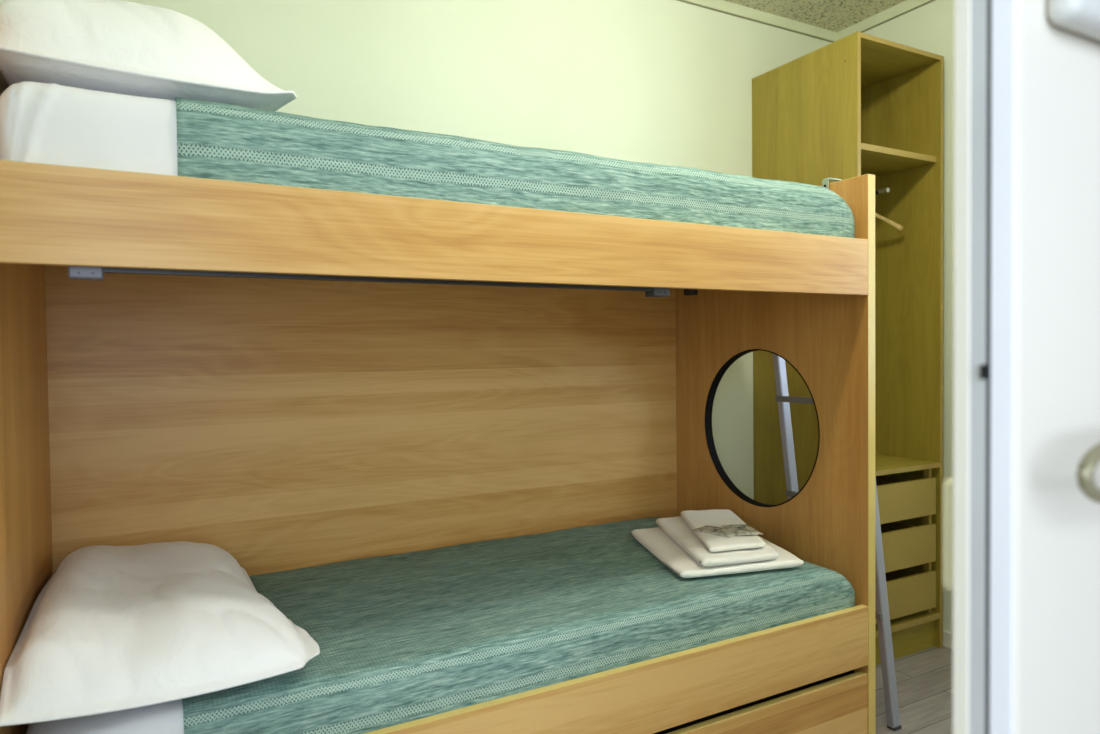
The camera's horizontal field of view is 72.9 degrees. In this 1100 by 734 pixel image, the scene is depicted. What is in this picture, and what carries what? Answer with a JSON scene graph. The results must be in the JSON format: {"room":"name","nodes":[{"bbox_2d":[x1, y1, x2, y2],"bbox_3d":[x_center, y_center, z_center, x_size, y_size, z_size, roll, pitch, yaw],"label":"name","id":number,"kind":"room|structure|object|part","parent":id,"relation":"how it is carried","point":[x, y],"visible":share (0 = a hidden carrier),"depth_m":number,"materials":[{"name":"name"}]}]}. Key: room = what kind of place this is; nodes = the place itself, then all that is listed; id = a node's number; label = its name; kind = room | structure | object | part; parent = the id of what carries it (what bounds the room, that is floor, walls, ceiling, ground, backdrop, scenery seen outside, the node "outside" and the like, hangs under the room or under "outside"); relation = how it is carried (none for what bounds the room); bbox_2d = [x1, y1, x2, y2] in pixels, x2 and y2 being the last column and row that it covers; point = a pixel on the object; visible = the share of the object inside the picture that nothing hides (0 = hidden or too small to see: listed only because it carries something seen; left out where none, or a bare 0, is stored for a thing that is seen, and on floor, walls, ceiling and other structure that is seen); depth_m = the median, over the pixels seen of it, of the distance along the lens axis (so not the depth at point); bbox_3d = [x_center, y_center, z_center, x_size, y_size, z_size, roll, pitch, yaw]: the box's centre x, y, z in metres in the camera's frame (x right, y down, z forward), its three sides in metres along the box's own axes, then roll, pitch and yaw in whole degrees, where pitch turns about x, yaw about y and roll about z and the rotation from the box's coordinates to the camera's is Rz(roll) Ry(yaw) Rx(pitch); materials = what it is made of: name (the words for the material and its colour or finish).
{"room":"dormitory","nodes":[
{"label":"dormitory","id":0,"kind":"room"},
{"bbox_2d":[121,0,830,499],"bbox_3d":[-0.055,-0.171,2.703,3.265,2.615,0.100,-1,2,-29],"label":"wall","id":1,"kind":"structure","parent":0,"point":[662,82],"depth_m":2.65,"materials":[{"name":"paint"}]},
{"bbox_2d":[677,0,836,42],"bbox_3d":[-0.045,-1.453,2.625,3.062,0.050,0.006,-1,2,-29],"label":"trim","id":2,"kind":"structure","parent":1,"relation":"attached to","point":[722,6],"depth_m":3.15,"materials":[{"name":"paint"}]},
{"bbox_2d":[725,0,905,31],"bbox_3d":[0.427,-1.492,1.769,3.265,0.060,2.159,-1,2,-29],"label":"ceiling","id":3,"kind":"structure","parent":0,"point":[833,15],"depth_m":3.13,"materials":[{"name":"tile"}]},
{"bbox_2d":[863,0,953,632],"bbox_3d":[1.852,-0.188,2.519,0.100,2.615,2.059,-1,2,-29],"label":"wall","id":4,"kind":"structure","parent":0,"point":[929,27],"depth_m":2.94,"materials":[{"name":"paint"}]},
{"bbox_2d":[837,0,934,39],"bbox_3d":[1.791,-1.469,2.463,0.006,0.050,2.059,-1,2,-29],"label":"trim","id":5,"kind":"structure","parent":4,"relation":"attached to","point":[906,6],"depth_m":3.15,"materials":[{"name":"paint"}]},
{"bbox_2d":[943,630,952,648],"bbox_3d":[1.817,1.089,2.523,0.012,0.062,2.059,-1,2,-29],"label":"baseboard","id":6,"kind":"structure","parent":4,"relation":"attached to","point":[947,636],"depth_m":2.95,"materials":[{"name":"paint"}]},
{"bbox_2d":[875,646,952,733],"bbox_3d":[0.911,1.196,1.006,3.265,0.060,4.047,-1,2,-29],"label":"floor","id":7,"kind":"structure","parent":0,"point":[924,678],"depth_m":2.57,"materials":[{"name":"wood"}]},
{"bbox_2d":[0,71,875,733],"bbox_3d":[-0.194,0.258,2.059,2.118,1.790,0.901,-1,2,-29],"label":"bunk bed","id":8,"kind":"object","parent":7,"relation":"on","point":[277,378],"visible":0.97,"depth_m":2.12,"materials":[{"name":"brown wood"}]},
{"bbox_3d":[-1.105,0.281,1.550,0.030,1.789,0.882,-1,2,-29],"label":"panel","id":9,"kind":"part","parent":8,"relation":"part of","materials":[{"name":"brown wood"}]},
{"bbox_2d":[0,82,177,175],"bbox_3d":[-0.197,-0.398,2.041,2.034,0.202,0.848,-1,2,-29],"label":"sheet","id":10,"kind":"object","parent":8,"relation":"on","point":[44,123],"visible":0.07,"depth_m":1.25,"materials":[{"name":"white fabric"}]},
{"bbox_2d":[0,0,296,110],"bbox_3d":[-0.886,-0.626,1.667,0.494,0.275,0.809,-1,2,-29],"label":"pillow","id":11,"kind":"object","parent":10,"relation":"on","point":[111,46],"visible":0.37,"depth_m":1.33,"materials":[{"name":"white fabric"}]},
{"bbox_2d":[175,97,854,237],"bbox_3d":[-0.081,-0.406,2.108,1.778,0.205,0.854,-1,2,-29],"label":"bedspread","id":12,"kind":"object","parent":10,"relation":"on","point":[218,141],"visible":0.56,"depth_m":1.58,"materials":[{"name":"teal fabric"}]},
{"bbox_2d":[26,699,183,733],"bbox_3d":[-0.186,0.672,2.067,2.033,0.166,0.848,-1,2,-29],"label":"mattress","id":13,"kind":"object","parent":8,"relation":"on","point":[166,717],"visible":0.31,"depth_m":1.32,"materials":[{"name":"white fabric"}]},
{"bbox_2d":[0,541,319,725],"bbox_3d":[-0.851,0.517,1.668,0.515,0.172,0.882,-1,2,-29],"label":"pillow","id":14,"kind":"object","parent":13,"relation":"on","point":[114,628],"visible":1,"depth_m":1.38,"materials":[{"name":"white fabric"}]},
{"bbox_2d":[182,517,854,733],"bbox_3d":[-0.074,0.664,2.131,1.787,0.168,0.854,-1,2,-29],"label":"bedspread","id":15,"kind":"object","parent":13,"relation":"on","point":[411,636],"visible":0.7,"depth_m":1.82,"materials":[{"name":"teal fabric"}]},
{"bbox_2d":[631,527,803,577],"bbox_3d":[0.498,0.558,2.318,0.393,0.025,0.526,-1,1,-11],"label":"towel","id":16,"kind":"object","parent":15,"relation":"on","point":[661,545],"visible":0.5,"depth_m":2.13,"materials":[{"name":"white fabric"}]},
{"bbox_2d":[656,516,778,566],"bbox_3d":[0.513,0.531,2.335,0.257,0.026,0.559,-1,1,-6],"label":"towel","id":17,"kind":"object","parent":16,"relation":"on","point":[676,528],"visible":0.46,"depth_m":2.14,"materials":[{"name":"white fabric"}]},
{"bbox_2d":[681,509,764,551],"bbox_3d":[0.539,0.508,2.348,0.182,0.020,0.490,-1,1,0],"label":"towel","id":18,"kind":"object","parent":17,"relation":"on","point":[695,519],"visible":0.8,"depth_m":2.32,"materials":[{"name":"white fabric"}]},
{"bbox_2d":[691,525,735,537],"bbox_3d":[0.510,0.497,2.270,0.130,0.009,0.085,1,2,44],"label":"sachet","id":19,"kind":"object","parent":18,"relation":"on","point":[713,530],"visible":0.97,"depth_m":2.26,"materials":[{"name":"beige paper"}]},
{"bbox_2d":[722,524,762,534],"bbox_3d":[0.588,0.494,2.279,0.080,0.009,0.125,-1,1,-9],"label":"sachet","id":20,"kind":"object","parent":18,"relation":"on","point":[739,529],"visible":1,"depth_m":2.26,"materials":[{"name":"beige paper"}]},
{"bbox_3d":[-0.407,0.266,2.447,2.057,1.160,0.017,-1,2,-29],"label":"panel","id":21,"kind":"part","parent":8,"relation":"part of","materials":[{"name":"brown wood"}]},
{"bbox_3d":[0.011,-0.266,1.662,2.056,0.160,0.022,-1,2,-29],"label":"rail","id":22,"kind":"part","parent":8,"relation":"part of","materials":[{"name":"brown wood"}]},
{"bbox_3d":[0.023,0.806,1.688,2.056,0.171,0.022,-1,2,-29],"label":"rail","id":23,"kind":"part","parent":8,"relation":"part of","materials":[{"name":"brown wood"}]},
{"bbox_3d":[0.722,0.207,2.557,0.032,0.538,0.538,-1,2,-29],"label":"porthole trim","id":24,"kind":"part","parent":8,"relation":"part of","materials":[{"name":"black rubber"}]},
{"bbox_3d":[0.724,0.285,2.556,0.030,1.693,0.882,-1,2,-29],"label":"panel","id":25,"kind":"part","parent":8,"relation":"part of","materials":[{"name":"brown wood"}]},
{"bbox_3d":[0.025,1.024,1.695,2.056,0.212,0.022,-1,2,-29],"label":"drawer","id":26,"kind":"part","parent":8,"relation":"part of","materials":[{"name":"brown wood"}]},
{"bbox_2d":[773,178,901,730],"bbox_3d":[0.887,0.277,2.443,0.232,1.711,0.430,-1,2,-29],"label":"ladder","id":27,"kind":"object","parent":7,"relation":"on","point":[882,615],"visible":0.39,"depth_m":2.32,"materials":[{"name":"silver metal"}]},
{"bbox_3d":[0.831,0.281,2.597,0.207,1.684,0.036,-1,1,0],"label":"rail","id":28,"kind":"part","parent":27,"relation":"part of","materials":[{"name":"silver metal"}]},
{"bbox_3d":[0.986,0.286,2.315,0.207,1.684,0.036,-1,1,0],"label":"rail","id":29,"kind":"part","parent":27,"relation":"part of","materials":[{"name":"silver metal"}]},
{"bbox_2d":[752,31,943,665],"bbox_3d":[1.202,-0.047,3.037,0.497,2.323,0.524,-1,2,-29],"label":"wardrobe","id":30,"kind":"object","parent":7,"relation":"on","point":[857,104],"visible":0.53,"depth_m":2.96,"materials":[{"name":"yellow wood"}]},
{"bbox_3d":[0.992,-0.042,2.922,0.018,2.323,0.523,-1,2,-29],"label":"panel","id":31,"kind":"part","parent":30,"relation":"part of","materials":[{"name":"brown wood"}]},
{"bbox_2d":[875,213,902,230],"bbox_3d":[1.211,-0.614,2.961,0.422,0.142,0.015,-1,1,-9],"label":"clothes hanger","id":32,"kind":"object","parent":30,"relation":"hanging from","point":[895,225],"visible":0.21,"depth_m":2.98,"materials":[{"name":"brown wood"}]},
{"bbox_2d":[861,149,935,176],"bbox_3d":[1.191,-0.812,3.024,0.461,0.022,0.497,-1,2,-29],"label":"shelf","id":33,"kind":"object","parent":30,"relation":"attached to","point":[877,162],"depth_m":2.91,"materials":[{"name":"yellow wood"}]},
{"bbox_3d":[1.189,-1.199,3.010,0.461,0.018,0.523,-1,2,-29],"label":"panel","id":34,"kind":"part","parent":30,"relation":"part of","materials":[{"name":"brown wood"}]},
{"bbox_3d":[1.412,-0.052,3.153,0.018,2.323,0.523,-1,2,-29],"label":"panel","id":35,"kind":"part","parent":30,"relation":"part of","materials":[{"name":"brown wood"}]},
{"bbox_3d":[1.330,0.510,2.830,0.413,0.142,0.015,-1,2,-29],"label":"drawer","id":36,"kind":"part","parent":30,"relation":"part of","materials":[{"name":"brown wood"}]},
{"bbox_3d":[1.215,0.985,3.059,0.461,0.022,0.514,-1,2,-29],"label":"panel","id":37,"kind":"part","parent":30,"relation":"part of","materials":[{"name":"brown wood"}]},
{"bbox_3d":[1.332,0.694,2.834,0.413,0.146,0.015,-1,2,-29],"label":"drawer","id":38,"kind":"part","parent":30,"relation":"part of","materials":[{"name":"brown wood"}]},
{"bbox_2d":[875,454,939,470],"bbox_3d":[1.208,0.386,3.045,0.461,0.018,0.514,-1,2,-29],"label":"shelf","id":39,"kind":"object","parent":30,"relation":"attached to","point":[883,462],"depth_m":2.94,"materials":[{"name":"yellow wood"}]},
{"bbox_3d":[1.334,0.879,2.838,0.413,0.142,0.015,-1,2,-29],"label":"drawer","id":40,"kind":"part","parent":30,"relation":"part of","materials":[{"name":"brown wood"}]},
{"bbox_3d":[1.495,0.684,2.949,0.016,0.578,0.024,-1,2,-29],"label":"drawer post","id":41,"kind":"part","parent":30,"relation":"part of","materials":[{"name":"brown wood"}]},
{"bbox_3d":[0.986,-0.138,0.812,3.065,2.615,0.100,-1,2,-29],"label":"wall","id":42,"kind":"structure","parent":0,"visible":0},
{"bbox_2d":[943,0,1099,733],"bbox_3d":[0.686,0.123,0.728,0.872,2.095,0.127,-1,2,-29],"label":"door","id":43,"kind":"structure","parent":42,"relation":"in","point":[1021,501],"depth_m":0.52,"materials":[{"name":"white paint"}]},
{"bbox_3d":[0.298,0.132,0.538,0.004,2.095,0.012,-1,2,-29],"label":"edge moulding","id":44,"kind":"part","parent":43,"relation":"part of","materials":[{"name":"white paint"}]},
{"bbox_3d":[0.404,0.067,0.505,0.163,0.042,0.009,-1,2,-29],"label":"handle","id":45,"kind":"part","parent":43,"relation":"part of","materials":[{"name":"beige metal"}]}
]}

